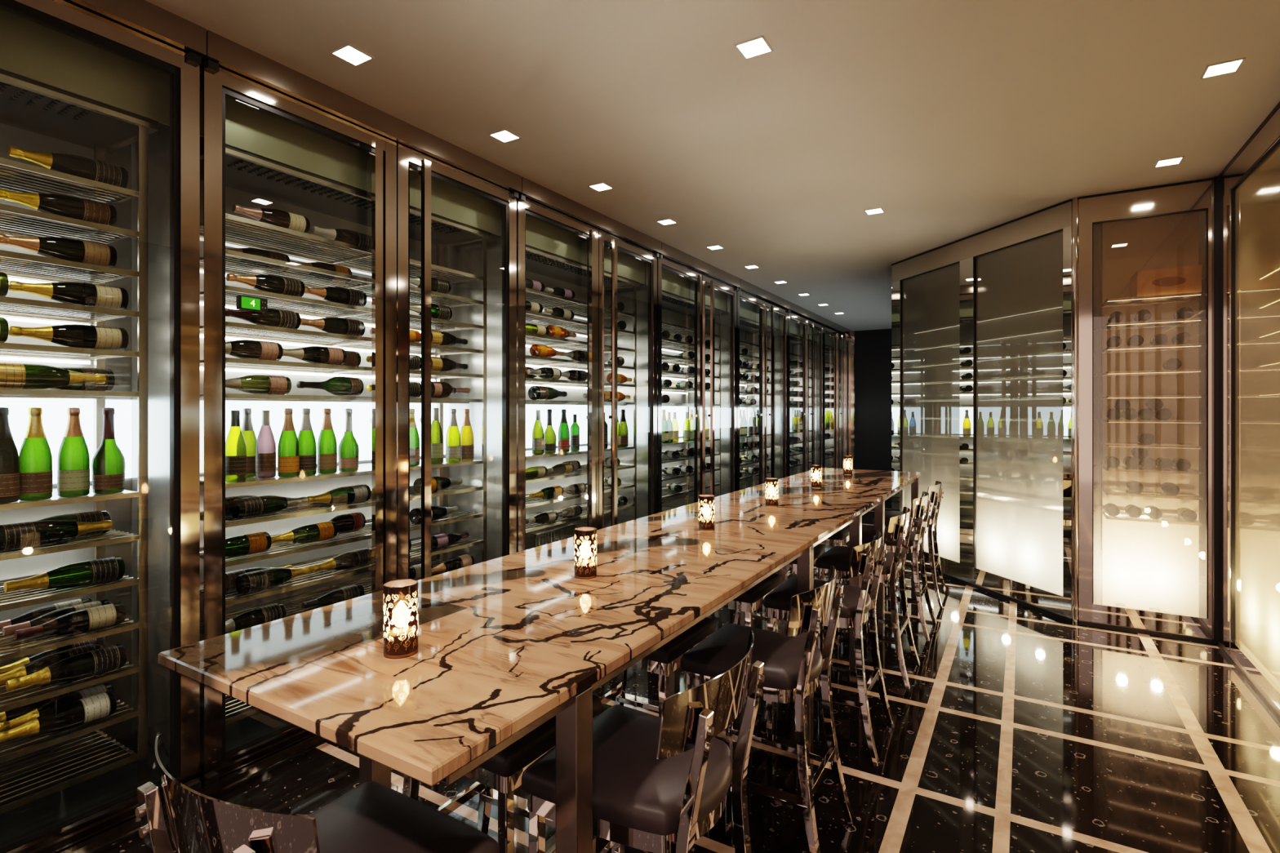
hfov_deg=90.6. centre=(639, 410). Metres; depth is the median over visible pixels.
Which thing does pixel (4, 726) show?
champagne bottle
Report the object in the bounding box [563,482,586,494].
wine bottle
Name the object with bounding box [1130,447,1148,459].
wine bottle
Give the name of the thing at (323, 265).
champagne bottle
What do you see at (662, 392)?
light
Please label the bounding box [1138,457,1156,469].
wine bottle
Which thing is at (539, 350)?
champagne bottle
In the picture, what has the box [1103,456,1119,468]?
wine bottle
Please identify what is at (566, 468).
wine bottle
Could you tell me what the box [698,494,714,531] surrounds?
candle holder
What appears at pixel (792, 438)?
wine bottle
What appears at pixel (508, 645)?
dining table
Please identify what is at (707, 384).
wine bottle
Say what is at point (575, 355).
champagne bottle
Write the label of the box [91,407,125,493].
champagne bottle
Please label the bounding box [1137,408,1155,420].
wine bottle
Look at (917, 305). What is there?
wall
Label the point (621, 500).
wine bottle
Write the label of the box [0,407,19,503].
champagne bottle
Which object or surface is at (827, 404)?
wine bottle
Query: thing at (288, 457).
champagne bottle
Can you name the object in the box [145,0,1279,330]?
ceiling
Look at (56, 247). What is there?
champagne bottle
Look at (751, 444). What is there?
wine bottle
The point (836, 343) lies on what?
wine cabinet
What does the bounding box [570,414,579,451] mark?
wine bottle
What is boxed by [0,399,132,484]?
light
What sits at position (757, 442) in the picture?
wine bottle
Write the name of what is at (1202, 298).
wall
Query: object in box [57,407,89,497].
champagne bottle
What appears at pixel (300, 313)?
light
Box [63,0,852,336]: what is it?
trim
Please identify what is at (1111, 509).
wine bottle
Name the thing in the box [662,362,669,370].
wine bottle
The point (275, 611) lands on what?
champagne bottle
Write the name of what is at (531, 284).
wine bottle
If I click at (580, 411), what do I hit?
light
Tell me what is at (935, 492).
bar stool
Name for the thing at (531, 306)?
wine bottle
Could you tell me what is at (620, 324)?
wine bottle
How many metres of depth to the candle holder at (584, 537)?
2.03 m
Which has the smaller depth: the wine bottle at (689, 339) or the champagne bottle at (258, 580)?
the champagne bottle at (258, 580)
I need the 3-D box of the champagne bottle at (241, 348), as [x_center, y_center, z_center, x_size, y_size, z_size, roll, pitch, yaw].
[-1.776,-0.275,2.824,0.090,0.090,0.326,0,0,31]
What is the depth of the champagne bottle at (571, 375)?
4.88 m
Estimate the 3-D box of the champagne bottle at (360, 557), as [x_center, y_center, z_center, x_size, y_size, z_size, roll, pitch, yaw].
[-1.522,0.775,3.243,0.090,0.090,0.326,0,0,31]
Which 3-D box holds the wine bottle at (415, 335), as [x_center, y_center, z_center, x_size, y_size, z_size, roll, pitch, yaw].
[-1.359,-0.423,3.515,0.076,0.076,0.300,0,0,31]
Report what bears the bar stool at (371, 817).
on the floor
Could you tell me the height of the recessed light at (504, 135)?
0.008 m
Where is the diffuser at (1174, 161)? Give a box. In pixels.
[1155,157,1182,166]
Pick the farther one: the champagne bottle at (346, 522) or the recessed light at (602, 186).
the recessed light at (602, 186)
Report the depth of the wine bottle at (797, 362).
9.68 m
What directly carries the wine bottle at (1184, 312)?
on the wine cabinet at (1150, 567)
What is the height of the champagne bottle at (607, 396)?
0.090 m
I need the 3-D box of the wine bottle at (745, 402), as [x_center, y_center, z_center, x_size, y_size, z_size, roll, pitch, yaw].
[1.394,-0.113,8.245,0.075,0.076,0.300,0,0,-28]
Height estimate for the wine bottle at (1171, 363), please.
0.081 m
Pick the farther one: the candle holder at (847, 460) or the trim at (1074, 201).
the candle holder at (847, 460)
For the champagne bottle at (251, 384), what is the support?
on the wine cabinet at (261, 146)
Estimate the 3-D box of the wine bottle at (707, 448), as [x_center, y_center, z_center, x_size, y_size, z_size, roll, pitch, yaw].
[0.709,0.439,7.093,0.080,0.080,0.300,0,0,-22]
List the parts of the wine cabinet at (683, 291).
panel, panel, door, vent panel, vent frame, panel, pull handle, pull handle, door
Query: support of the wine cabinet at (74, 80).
on the floor
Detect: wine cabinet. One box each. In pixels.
[0,0,201,852]
[131,58,518,786]
[448,194,659,564]
[604,254,738,528]
[688,288,789,504]
[747,310,824,488]
[790,325,850,475]
[891,199,1101,622]
[1078,177,1213,644]
[1216,101,1279,721]
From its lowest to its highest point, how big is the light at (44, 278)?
0.012 m
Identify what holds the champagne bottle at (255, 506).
on the wine cabinet at (261, 146)
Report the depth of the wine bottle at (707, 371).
6.93 m
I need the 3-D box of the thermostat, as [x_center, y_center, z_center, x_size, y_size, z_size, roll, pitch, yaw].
[-1.715,-0.472,2.802,0.032,0.060,0.120,0,0,31]
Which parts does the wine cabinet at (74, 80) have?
panel, vent panel, vent frame, panel, panel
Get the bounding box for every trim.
[54,734,333,852]
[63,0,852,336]
[845,330,855,469]
[1071,197,1078,624]
[1213,176,1218,645]
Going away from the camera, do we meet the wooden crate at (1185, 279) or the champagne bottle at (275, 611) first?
the champagne bottle at (275, 611)
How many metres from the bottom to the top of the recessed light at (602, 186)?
0.008 m
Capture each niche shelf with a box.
[0,485,138,510]
[225,457,483,488]
[525,445,635,459]
[662,438,719,445]
[739,433,770,438]
[790,430,811,433]
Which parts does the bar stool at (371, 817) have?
leg, backrest, leg, seat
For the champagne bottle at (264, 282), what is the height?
0.090 m
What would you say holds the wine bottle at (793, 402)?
on the wine cabinet at (801, 330)
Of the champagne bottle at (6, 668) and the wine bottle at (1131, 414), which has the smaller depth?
the champagne bottle at (6, 668)
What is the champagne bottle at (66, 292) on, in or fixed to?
on the wine cabinet at (74, 80)
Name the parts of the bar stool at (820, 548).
leg, leg, seat frame, seat, leg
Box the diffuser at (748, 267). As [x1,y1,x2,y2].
[746,265,758,268]
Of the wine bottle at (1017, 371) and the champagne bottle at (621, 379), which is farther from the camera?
the champagne bottle at (621, 379)
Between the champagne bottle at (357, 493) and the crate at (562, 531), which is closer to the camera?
the champagne bottle at (357, 493)
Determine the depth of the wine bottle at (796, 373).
10.03 m
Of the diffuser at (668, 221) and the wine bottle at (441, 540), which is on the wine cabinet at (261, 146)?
the wine bottle at (441, 540)
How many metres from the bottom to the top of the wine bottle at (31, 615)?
0.081 m
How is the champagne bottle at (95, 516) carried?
on the wine cabinet at (74, 80)
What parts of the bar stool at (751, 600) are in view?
leg, seat frame, seat, leg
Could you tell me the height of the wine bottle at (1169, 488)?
0.081 m
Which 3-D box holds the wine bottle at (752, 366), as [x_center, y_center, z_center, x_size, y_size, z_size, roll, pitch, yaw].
[1.494,-0.581,8.428,0.080,0.081,0.300,0,0,-36]
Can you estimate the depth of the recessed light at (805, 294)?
8.14 m
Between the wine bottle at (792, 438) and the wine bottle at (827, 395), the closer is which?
the wine bottle at (792, 438)
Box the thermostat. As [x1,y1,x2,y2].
[235,294,267,312]
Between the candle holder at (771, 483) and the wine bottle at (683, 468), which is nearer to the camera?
the candle holder at (771, 483)
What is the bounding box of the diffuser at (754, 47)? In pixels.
[737,38,770,57]
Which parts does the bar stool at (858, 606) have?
leg, seat, seat frame, backrest, leg, leg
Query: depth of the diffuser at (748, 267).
6.61 m
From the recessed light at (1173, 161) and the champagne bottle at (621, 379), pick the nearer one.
the recessed light at (1173, 161)
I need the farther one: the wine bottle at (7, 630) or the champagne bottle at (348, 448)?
the champagne bottle at (348, 448)
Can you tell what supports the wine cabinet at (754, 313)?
on the floor
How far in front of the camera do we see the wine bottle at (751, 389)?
8.17 m
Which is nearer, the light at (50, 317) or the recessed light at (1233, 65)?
the light at (50, 317)
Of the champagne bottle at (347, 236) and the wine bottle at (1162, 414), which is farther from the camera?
the wine bottle at (1162, 414)
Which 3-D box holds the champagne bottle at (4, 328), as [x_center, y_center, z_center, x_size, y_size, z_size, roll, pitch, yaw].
[-2.257,-0.275,2.028,0.090,0.090,0.326,0,0,31]
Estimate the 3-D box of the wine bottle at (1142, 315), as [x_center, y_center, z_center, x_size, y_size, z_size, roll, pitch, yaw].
[3.539,-0.656,4.480,0.081,0.081,0.300,0,0,31]
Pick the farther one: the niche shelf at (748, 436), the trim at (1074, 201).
the niche shelf at (748, 436)
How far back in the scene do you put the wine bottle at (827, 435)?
11.26 m
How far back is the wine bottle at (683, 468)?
6.58 m
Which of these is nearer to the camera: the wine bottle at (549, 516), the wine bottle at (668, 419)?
the wine bottle at (549, 516)
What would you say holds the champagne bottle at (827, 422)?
on the wine cabinet at (836, 343)
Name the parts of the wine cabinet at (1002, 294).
rail, rail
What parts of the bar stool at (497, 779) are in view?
leg, leg, leg, seat frame, seat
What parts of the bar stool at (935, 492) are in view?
seat, seat frame, backrest, leg, leg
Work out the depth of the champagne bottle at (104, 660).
2.31 m
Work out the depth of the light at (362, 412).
3.59 m
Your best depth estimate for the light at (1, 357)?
2.57 m
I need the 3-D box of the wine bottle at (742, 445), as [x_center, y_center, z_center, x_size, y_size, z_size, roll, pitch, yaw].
[1.237,0.439,7.998,0.080,0.081,0.300,0,0,-34]
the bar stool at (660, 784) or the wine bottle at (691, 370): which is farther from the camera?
the wine bottle at (691, 370)
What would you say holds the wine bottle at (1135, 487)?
on the wine cabinet at (1150, 567)
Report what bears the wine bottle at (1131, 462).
on the wine cabinet at (1150, 567)
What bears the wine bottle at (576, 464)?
on the wine cabinet at (554, 248)
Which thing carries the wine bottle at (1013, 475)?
on the wine cabinet at (1002, 294)
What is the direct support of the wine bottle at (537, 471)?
on the wine cabinet at (554, 248)
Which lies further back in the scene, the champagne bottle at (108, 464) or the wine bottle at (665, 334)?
the wine bottle at (665, 334)
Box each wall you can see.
[855,315,1102,506]
[904,277,931,515]
[1199,276,1205,544]
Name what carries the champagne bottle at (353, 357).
on the wine cabinet at (261, 146)
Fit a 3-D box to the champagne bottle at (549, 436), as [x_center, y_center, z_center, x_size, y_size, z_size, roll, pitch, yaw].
[-0.669,0.150,4.682,0.100,0.326,0.099,0,0,-38]
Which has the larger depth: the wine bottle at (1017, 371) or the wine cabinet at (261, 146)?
the wine bottle at (1017, 371)
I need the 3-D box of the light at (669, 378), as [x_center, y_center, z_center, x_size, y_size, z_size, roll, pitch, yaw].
[0.134,-0.357,6.727,0.010,0.012,1.500,0,0,31]
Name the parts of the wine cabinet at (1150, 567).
rail, rail, panel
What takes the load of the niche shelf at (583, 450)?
attached to the wine cabinet at (554, 248)
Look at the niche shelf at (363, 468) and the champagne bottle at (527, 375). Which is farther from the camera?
the champagne bottle at (527, 375)
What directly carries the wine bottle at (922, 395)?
on the wine cabinet at (1002, 294)
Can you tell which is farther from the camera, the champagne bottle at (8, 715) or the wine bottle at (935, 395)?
the wine bottle at (935, 395)
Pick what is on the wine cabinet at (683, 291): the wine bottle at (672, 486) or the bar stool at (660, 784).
the wine bottle at (672, 486)
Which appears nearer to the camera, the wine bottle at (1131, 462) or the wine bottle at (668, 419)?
the wine bottle at (1131, 462)
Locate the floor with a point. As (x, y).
(1018, 728)
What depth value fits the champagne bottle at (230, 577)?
2.86 m
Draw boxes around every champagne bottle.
[0,187,116,226]
[0,233,116,267]
[0,271,8,296]
[0,316,8,342]
[0,362,106,389]
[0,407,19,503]
[0,520,112,551]
[0,637,104,674]
[0,642,102,684]
[0,683,114,732]
[0,688,83,722]
[0,690,116,743]
[3,555,124,592]
[5,644,126,691]
[7,145,128,187]
[8,280,128,310]
[8,324,128,350]
[18,407,53,501]
[38,510,111,537]
[51,367,115,391]
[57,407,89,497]
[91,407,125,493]
[225,247,290,271]
[225,307,301,328]
[225,339,283,360]
[225,374,291,395]
[225,495,284,517]
[225,531,271,556]
[225,564,293,593]
[225,602,286,632]
[226,273,305,297]
[230,495,307,519]
[231,204,310,233]
[235,565,311,595]
[236,408,257,477]
[271,520,337,544]
[277,408,299,477]
[282,346,346,364]
[289,260,351,283]
[296,376,364,395]
[297,408,316,475]
[300,316,364,336]
[303,286,367,306]
[306,484,371,504]
[311,226,371,248]
[311,547,371,572]
[317,408,337,473]
[328,512,365,533]
[337,408,359,471]
[343,350,360,366]
[366,354,421,370]
[366,382,421,397]
[409,276,451,293]
[409,303,452,319]
[409,408,419,466]
[409,505,458,524]
[413,476,462,493]
[420,329,467,346]
[431,356,467,372]
[431,381,470,398]
[431,554,474,574]
[445,408,460,462]
[459,408,474,461]
[525,366,537,377]
[526,367,561,379]
[528,386,567,399]
[528,485,563,499]
[529,344,564,357]
[543,408,556,453]
[546,324,576,338]
[557,408,569,452]
[560,369,586,381]
[562,350,586,361]
[582,391,611,401]
[606,373,632,383]
[608,391,631,401]
[610,410,620,447]
[619,408,628,446]
[662,409,668,443]
[687,409,694,440]
[705,409,709,439]
[739,409,743,435]
[740,409,746,435]
[755,409,759,434]
[791,409,797,431]
[794,409,799,431]
[797,409,802,431]
[825,410,829,428]
[826,410,831,428]
[828,413,832,427]
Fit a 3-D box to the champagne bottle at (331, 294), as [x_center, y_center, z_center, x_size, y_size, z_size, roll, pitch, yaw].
[-1.548,-0.585,3.200,0.090,0.090,0.326,0,0,31]
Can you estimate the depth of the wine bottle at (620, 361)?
5.43 m
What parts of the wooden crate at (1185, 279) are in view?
lid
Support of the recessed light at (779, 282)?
in the ceiling
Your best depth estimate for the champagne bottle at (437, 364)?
3.77 m
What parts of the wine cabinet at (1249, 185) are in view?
rail, rail, glass pane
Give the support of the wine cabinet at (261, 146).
on the floor
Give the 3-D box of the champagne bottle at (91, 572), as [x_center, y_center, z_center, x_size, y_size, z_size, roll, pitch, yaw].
[-2.089,0.605,2.306,0.090,0.090,0.326,0,0,31]
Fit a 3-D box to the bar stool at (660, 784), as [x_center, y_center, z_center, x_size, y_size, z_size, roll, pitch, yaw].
[0.034,1.036,1.557,0.511,0.931,0.474,0,0,31]
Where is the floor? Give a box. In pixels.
[106,497,1279,852]
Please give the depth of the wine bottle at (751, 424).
8.12 m
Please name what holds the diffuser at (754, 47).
attached to the recessed light at (758, 46)
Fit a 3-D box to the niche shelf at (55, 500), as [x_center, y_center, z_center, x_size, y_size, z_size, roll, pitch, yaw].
[-2.518,0.325,1.914,0.430,0.019,1.520,0,0,31]
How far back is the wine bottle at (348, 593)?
3.20 m
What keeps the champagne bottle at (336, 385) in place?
on the wine cabinet at (261, 146)
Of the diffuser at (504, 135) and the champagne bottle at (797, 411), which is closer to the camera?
the diffuser at (504, 135)
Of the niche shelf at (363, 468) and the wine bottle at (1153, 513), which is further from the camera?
the wine bottle at (1153, 513)
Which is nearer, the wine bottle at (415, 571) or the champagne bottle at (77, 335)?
the champagne bottle at (77, 335)
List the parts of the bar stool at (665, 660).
leg, leg, seat frame, seat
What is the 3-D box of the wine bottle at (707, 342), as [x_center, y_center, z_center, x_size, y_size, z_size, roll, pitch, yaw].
[0.686,-0.736,7.069,0.080,0.080,0.300,0,0,-26]
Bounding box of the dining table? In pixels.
[158,467,921,852]
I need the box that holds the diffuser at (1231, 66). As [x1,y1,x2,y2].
[1203,59,1242,77]
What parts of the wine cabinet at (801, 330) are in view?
panel, door, vent panel, vent frame, panel, pull handle, pull handle, door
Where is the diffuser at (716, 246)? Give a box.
[708,245,721,249]
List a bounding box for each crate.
[525,521,575,549]
[1130,265,1202,303]
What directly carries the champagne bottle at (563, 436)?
on the wine cabinet at (554, 248)
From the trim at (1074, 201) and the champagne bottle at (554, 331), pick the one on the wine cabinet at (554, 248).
the champagne bottle at (554, 331)
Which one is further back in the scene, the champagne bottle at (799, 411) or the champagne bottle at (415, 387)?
the champagne bottle at (799, 411)
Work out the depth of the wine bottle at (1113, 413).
4.44 m
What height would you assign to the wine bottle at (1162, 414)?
0.081 m
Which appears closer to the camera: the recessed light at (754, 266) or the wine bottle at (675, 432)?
the wine bottle at (675, 432)
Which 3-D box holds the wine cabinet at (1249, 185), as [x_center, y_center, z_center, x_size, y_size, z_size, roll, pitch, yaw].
[2.119,0.001,0.983,0.492,2.999,6.876,0,0,31]
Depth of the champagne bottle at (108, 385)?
2.42 m
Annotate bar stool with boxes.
[135,731,499,852]
[402,693,601,852]
[521,630,764,852]
[600,617,715,717]
[680,565,855,852]
[706,573,781,703]
[733,543,825,645]
[763,529,894,767]
[787,524,848,585]
[815,506,919,689]
[862,491,936,641]
[872,480,948,608]
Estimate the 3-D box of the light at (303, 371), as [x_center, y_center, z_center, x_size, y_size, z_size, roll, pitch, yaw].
[-1.761,-0.202,3.595,0.010,0.012,1.500,0,0,31]
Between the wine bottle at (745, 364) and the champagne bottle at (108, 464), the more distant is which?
the wine bottle at (745, 364)
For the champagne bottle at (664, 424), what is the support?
on the wine cabinet at (683, 291)
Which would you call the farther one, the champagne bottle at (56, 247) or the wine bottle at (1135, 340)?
the wine bottle at (1135, 340)
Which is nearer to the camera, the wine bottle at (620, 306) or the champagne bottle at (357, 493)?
the champagne bottle at (357, 493)
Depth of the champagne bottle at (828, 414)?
11.46 m
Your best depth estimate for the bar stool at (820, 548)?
3.89 m
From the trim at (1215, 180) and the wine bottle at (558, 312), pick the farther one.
the wine bottle at (558, 312)
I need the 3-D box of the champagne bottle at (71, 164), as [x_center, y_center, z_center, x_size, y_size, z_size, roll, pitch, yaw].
[-2.084,-0.895,2.315,0.090,0.090,0.326,0,0,31]
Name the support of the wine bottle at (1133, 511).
on the wine cabinet at (1150, 567)
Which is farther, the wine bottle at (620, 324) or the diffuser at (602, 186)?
the wine bottle at (620, 324)
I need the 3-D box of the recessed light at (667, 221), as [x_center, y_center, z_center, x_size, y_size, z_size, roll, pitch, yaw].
[0.213,-1.499,5.025,0.124,0.008,0.124,0,0,31]
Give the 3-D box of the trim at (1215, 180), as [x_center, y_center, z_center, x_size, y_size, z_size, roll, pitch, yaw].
[3.694,0.001,4.059,0.030,2.998,0.026,0,0,31]
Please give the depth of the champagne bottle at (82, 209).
2.28 m
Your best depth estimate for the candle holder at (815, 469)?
4.43 m
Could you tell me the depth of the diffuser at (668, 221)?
5.04 m
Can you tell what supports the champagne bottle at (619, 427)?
on the wine cabinet at (554, 248)
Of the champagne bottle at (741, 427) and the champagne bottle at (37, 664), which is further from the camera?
the champagne bottle at (741, 427)
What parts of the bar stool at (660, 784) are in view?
leg, leg, seat, seat frame, leg, backrest, leg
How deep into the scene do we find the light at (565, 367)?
5.38 m
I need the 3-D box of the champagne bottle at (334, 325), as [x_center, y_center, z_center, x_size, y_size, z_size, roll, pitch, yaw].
[-1.554,-0.430,3.192,0.090,0.090,0.326,0,0,31]
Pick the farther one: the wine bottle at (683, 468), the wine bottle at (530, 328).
the wine bottle at (683, 468)
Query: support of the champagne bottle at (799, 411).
on the wine cabinet at (801, 330)
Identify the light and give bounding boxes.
[0,315,89,324]
[0,356,90,364]
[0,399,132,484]
[8,276,47,283]
[225,242,371,275]
[225,305,421,333]
[225,337,434,356]
[225,368,435,381]
[225,401,448,466]
[293,539,421,568]
[329,43,374,66]
[488,128,520,142]
[525,364,586,372]
[525,384,586,389]
[525,404,586,448]
[587,182,613,191]
[656,218,677,225]
[662,348,681,353]
[662,377,684,380]
[662,391,684,394]
[662,406,685,436]
[706,244,724,249]
[733,35,773,59]
[739,407,744,426]
[743,264,759,268]
[773,280,786,284]
[797,293,809,296]
[864,207,884,214]
[1153,155,1184,168]
[1200,57,1245,79]
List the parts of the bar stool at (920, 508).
seat frame, seat, backrest, leg, leg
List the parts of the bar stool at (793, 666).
leg, leg, seat, seat frame, leg, backrest, leg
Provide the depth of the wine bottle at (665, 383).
6.16 m
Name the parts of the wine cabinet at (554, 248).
panel, panel, door, vent panel, vent frame, panel, pull handle, pull handle, door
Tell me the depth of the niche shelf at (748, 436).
8.01 m
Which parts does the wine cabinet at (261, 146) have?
panel, panel, door, panel, vent panel, vent frame, panel, pull handle, pull handle, door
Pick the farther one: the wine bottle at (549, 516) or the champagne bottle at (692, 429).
the champagne bottle at (692, 429)
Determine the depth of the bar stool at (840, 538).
4.48 m
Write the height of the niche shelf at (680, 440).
0.019 m
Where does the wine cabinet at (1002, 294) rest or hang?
on the floor
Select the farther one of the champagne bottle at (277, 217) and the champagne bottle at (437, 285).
the champagne bottle at (437, 285)
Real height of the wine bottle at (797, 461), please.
0.080 m
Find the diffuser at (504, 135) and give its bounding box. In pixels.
[491,130,518,142]
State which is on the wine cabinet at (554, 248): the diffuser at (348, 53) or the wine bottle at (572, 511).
the wine bottle at (572, 511)
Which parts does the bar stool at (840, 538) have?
seat frame, seat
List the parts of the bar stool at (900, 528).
leg, leg, seat, seat frame, backrest, leg, leg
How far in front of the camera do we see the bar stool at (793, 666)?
2.15 m
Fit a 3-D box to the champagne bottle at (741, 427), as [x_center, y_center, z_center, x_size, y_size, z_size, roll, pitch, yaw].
[1.239,0.150,7.835,0.090,0.326,0.090,0,0,31]
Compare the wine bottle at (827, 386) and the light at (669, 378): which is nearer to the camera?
the light at (669, 378)
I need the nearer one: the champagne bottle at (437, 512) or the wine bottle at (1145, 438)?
the champagne bottle at (437, 512)
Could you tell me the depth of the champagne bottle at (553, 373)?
4.59 m
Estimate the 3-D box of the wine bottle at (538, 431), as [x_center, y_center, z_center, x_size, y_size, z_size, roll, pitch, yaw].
[-0.736,0.154,4.570,0.085,0.318,0.086,0,0,31]
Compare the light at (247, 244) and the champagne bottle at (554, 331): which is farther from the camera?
the champagne bottle at (554, 331)
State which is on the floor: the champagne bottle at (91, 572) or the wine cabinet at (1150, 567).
the wine cabinet at (1150, 567)
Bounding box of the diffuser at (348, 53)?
[333,45,370,64]
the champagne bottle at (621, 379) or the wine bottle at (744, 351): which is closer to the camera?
the champagne bottle at (621, 379)
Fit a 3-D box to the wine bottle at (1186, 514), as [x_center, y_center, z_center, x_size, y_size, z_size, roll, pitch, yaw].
[3.745,0.704,4.356,0.081,0.081,0.300,0,0,31]
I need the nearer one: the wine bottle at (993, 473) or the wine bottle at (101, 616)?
the wine bottle at (101, 616)
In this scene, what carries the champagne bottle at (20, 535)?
on the wine cabinet at (74, 80)
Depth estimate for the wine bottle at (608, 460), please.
5.41 m
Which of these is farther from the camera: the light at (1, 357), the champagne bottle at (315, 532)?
the champagne bottle at (315, 532)
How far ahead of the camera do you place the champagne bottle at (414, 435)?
3.60 m
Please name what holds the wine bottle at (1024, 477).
on the wine cabinet at (1002, 294)
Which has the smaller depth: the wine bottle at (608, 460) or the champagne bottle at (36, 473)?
the champagne bottle at (36, 473)
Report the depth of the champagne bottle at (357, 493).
3.22 m
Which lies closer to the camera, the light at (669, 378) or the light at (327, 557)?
the light at (327, 557)
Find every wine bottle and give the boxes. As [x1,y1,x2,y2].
[0,597,92,631]
[1,599,111,635]
[14,602,125,639]
[225,410,246,482]
[255,410,275,478]
[301,583,364,608]
[369,328,421,342]
[409,564,433,578]
[431,408,443,463]
[431,532,469,550]
[525,278,544,291]
[525,300,542,312]
[525,323,549,335]
[525,466,547,478]
[525,510,558,524]
[532,409,543,454]
[544,307,574,319]
[545,286,574,298]
[546,462,574,474]
[552,460,580,471]
[557,505,582,517]
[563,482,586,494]
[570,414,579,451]
[604,302,624,313]
[604,356,624,365]
[604,412,608,448]
[604,457,620,466]
[604,476,621,487]
[608,320,626,330]
[608,494,627,506]
[662,330,670,338]
[662,333,681,342]
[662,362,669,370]
[662,379,671,386]
[662,394,670,403]
[662,450,679,458]
[662,466,679,475]
[666,412,673,442]
[666,483,682,492]
[667,364,680,372]
[671,381,693,388]
[671,412,678,442]
[671,464,693,473]
[675,335,693,343]
[675,351,694,358]
[675,448,694,457]
[678,366,694,373]
[682,412,690,440]
[705,339,710,346]
[705,354,710,360]
[705,368,710,375]
[705,382,710,389]
[705,446,710,454]
[705,462,710,469]
[739,348,747,354]
[739,361,748,367]
[739,442,748,448]
[741,454,757,461]
[742,373,748,379]
[742,386,757,392]
[742,399,756,404]
[742,467,757,474]
[745,441,756,448]
[747,363,759,368]
[747,374,757,380]
[747,411,754,435]
[750,465,768,471]
[751,440,759,447]
[752,411,757,435]
[790,380,799,385]
[790,391,799,395]
[790,400,799,405]
[790,436,799,441]
[790,446,802,452]
[790,458,800,464]
[791,360,799,364]
[791,371,802,376]
[825,367,831,371]
[825,377,833,381]
[825,384,831,388]
[825,393,831,397]
[825,401,831,406]
[825,433,831,437]
[825,451,833,455]
[918,391,933,399]
[930,391,946,399]
[944,391,959,399]
[985,448,1005,457]
[988,368,1014,377]
[988,469,1012,479]
[997,449,1021,459]
[1001,470,1026,480]
[1012,366,1048,376]
[1017,451,1041,461]
[1019,472,1043,483]
[1034,474,1062,484]
[1038,453,1062,463]
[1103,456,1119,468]
[1103,502,1119,516]
[1106,335,1121,346]
[1106,408,1121,419]
[1107,311,1124,323]
[1113,398,1129,409]
[1121,408,1137,420]
[1123,456,1140,469]
[1124,504,1142,518]
[1126,334,1143,346]
[1126,480,1143,493]
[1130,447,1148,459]
[1133,309,1151,321]
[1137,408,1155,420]
[1137,432,1155,444]
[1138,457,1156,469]
[1144,505,1162,519]
[1145,398,1163,409]
[1149,333,1168,345]
[1154,408,1172,420]
[1155,457,1173,470]
[1160,482,1179,495]
[1162,358,1181,369]
[1171,332,1191,344]
[1172,457,1191,471]
[1173,306,1193,319]
[1177,507,1196,522]
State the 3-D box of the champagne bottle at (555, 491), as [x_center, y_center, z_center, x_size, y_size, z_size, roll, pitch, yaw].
[-0.689,0.605,4.621,0.090,0.090,0.326,0,0,31]
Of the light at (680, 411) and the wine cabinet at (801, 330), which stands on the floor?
the wine cabinet at (801, 330)
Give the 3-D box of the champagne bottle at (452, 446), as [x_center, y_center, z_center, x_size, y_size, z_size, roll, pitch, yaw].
[-1.147,0.150,3.890,0.090,0.326,0.090,0,0,31]
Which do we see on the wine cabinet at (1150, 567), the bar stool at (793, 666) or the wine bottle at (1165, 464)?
the wine bottle at (1165, 464)
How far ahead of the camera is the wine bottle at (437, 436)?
3.74 m
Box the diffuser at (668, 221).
[657,219,675,224]
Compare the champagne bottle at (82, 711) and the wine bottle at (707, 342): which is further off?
the wine bottle at (707, 342)
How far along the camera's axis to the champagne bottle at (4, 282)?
2.14 m
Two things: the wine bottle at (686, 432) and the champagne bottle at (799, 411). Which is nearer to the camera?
the wine bottle at (686, 432)
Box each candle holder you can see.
[383,578,417,659]
[573,526,596,579]
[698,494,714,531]
[764,477,777,506]
[810,464,822,488]
[843,455,852,475]
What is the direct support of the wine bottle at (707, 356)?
on the wine cabinet at (683, 291)
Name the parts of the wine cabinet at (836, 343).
panel, door, vent panel, vent frame, panel, panel, pull handle, pull handle, door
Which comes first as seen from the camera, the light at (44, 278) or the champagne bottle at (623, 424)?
the light at (44, 278)
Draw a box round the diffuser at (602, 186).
[590,183,611,191]
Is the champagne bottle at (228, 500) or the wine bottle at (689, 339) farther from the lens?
the wine bottle at (689, 339)
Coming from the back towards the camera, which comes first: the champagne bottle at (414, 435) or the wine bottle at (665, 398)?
the wine bottle at (665, 398)
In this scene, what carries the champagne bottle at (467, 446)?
on the wine cabinet at (261, 146)
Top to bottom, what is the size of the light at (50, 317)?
0.012 m
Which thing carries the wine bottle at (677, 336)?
on the wine cabinet at (683, 291)
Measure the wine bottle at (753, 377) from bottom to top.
0.076 m
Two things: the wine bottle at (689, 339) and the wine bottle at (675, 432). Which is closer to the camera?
the wine bottle at (675, 432)
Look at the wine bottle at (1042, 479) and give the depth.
4.89 m
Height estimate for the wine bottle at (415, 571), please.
0.076 m
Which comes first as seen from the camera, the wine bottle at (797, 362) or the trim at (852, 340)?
the wine bottle at (797, 362)
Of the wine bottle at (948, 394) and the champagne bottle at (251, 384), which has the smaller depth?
the champagne bottle at (251, 384)
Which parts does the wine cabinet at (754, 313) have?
panel, panel, door, vent panel, vent frame, panel, pull handle, pull handle, door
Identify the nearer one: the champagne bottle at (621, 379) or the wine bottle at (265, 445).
the wine bottle at (265, 445)
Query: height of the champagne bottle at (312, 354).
0.090 m

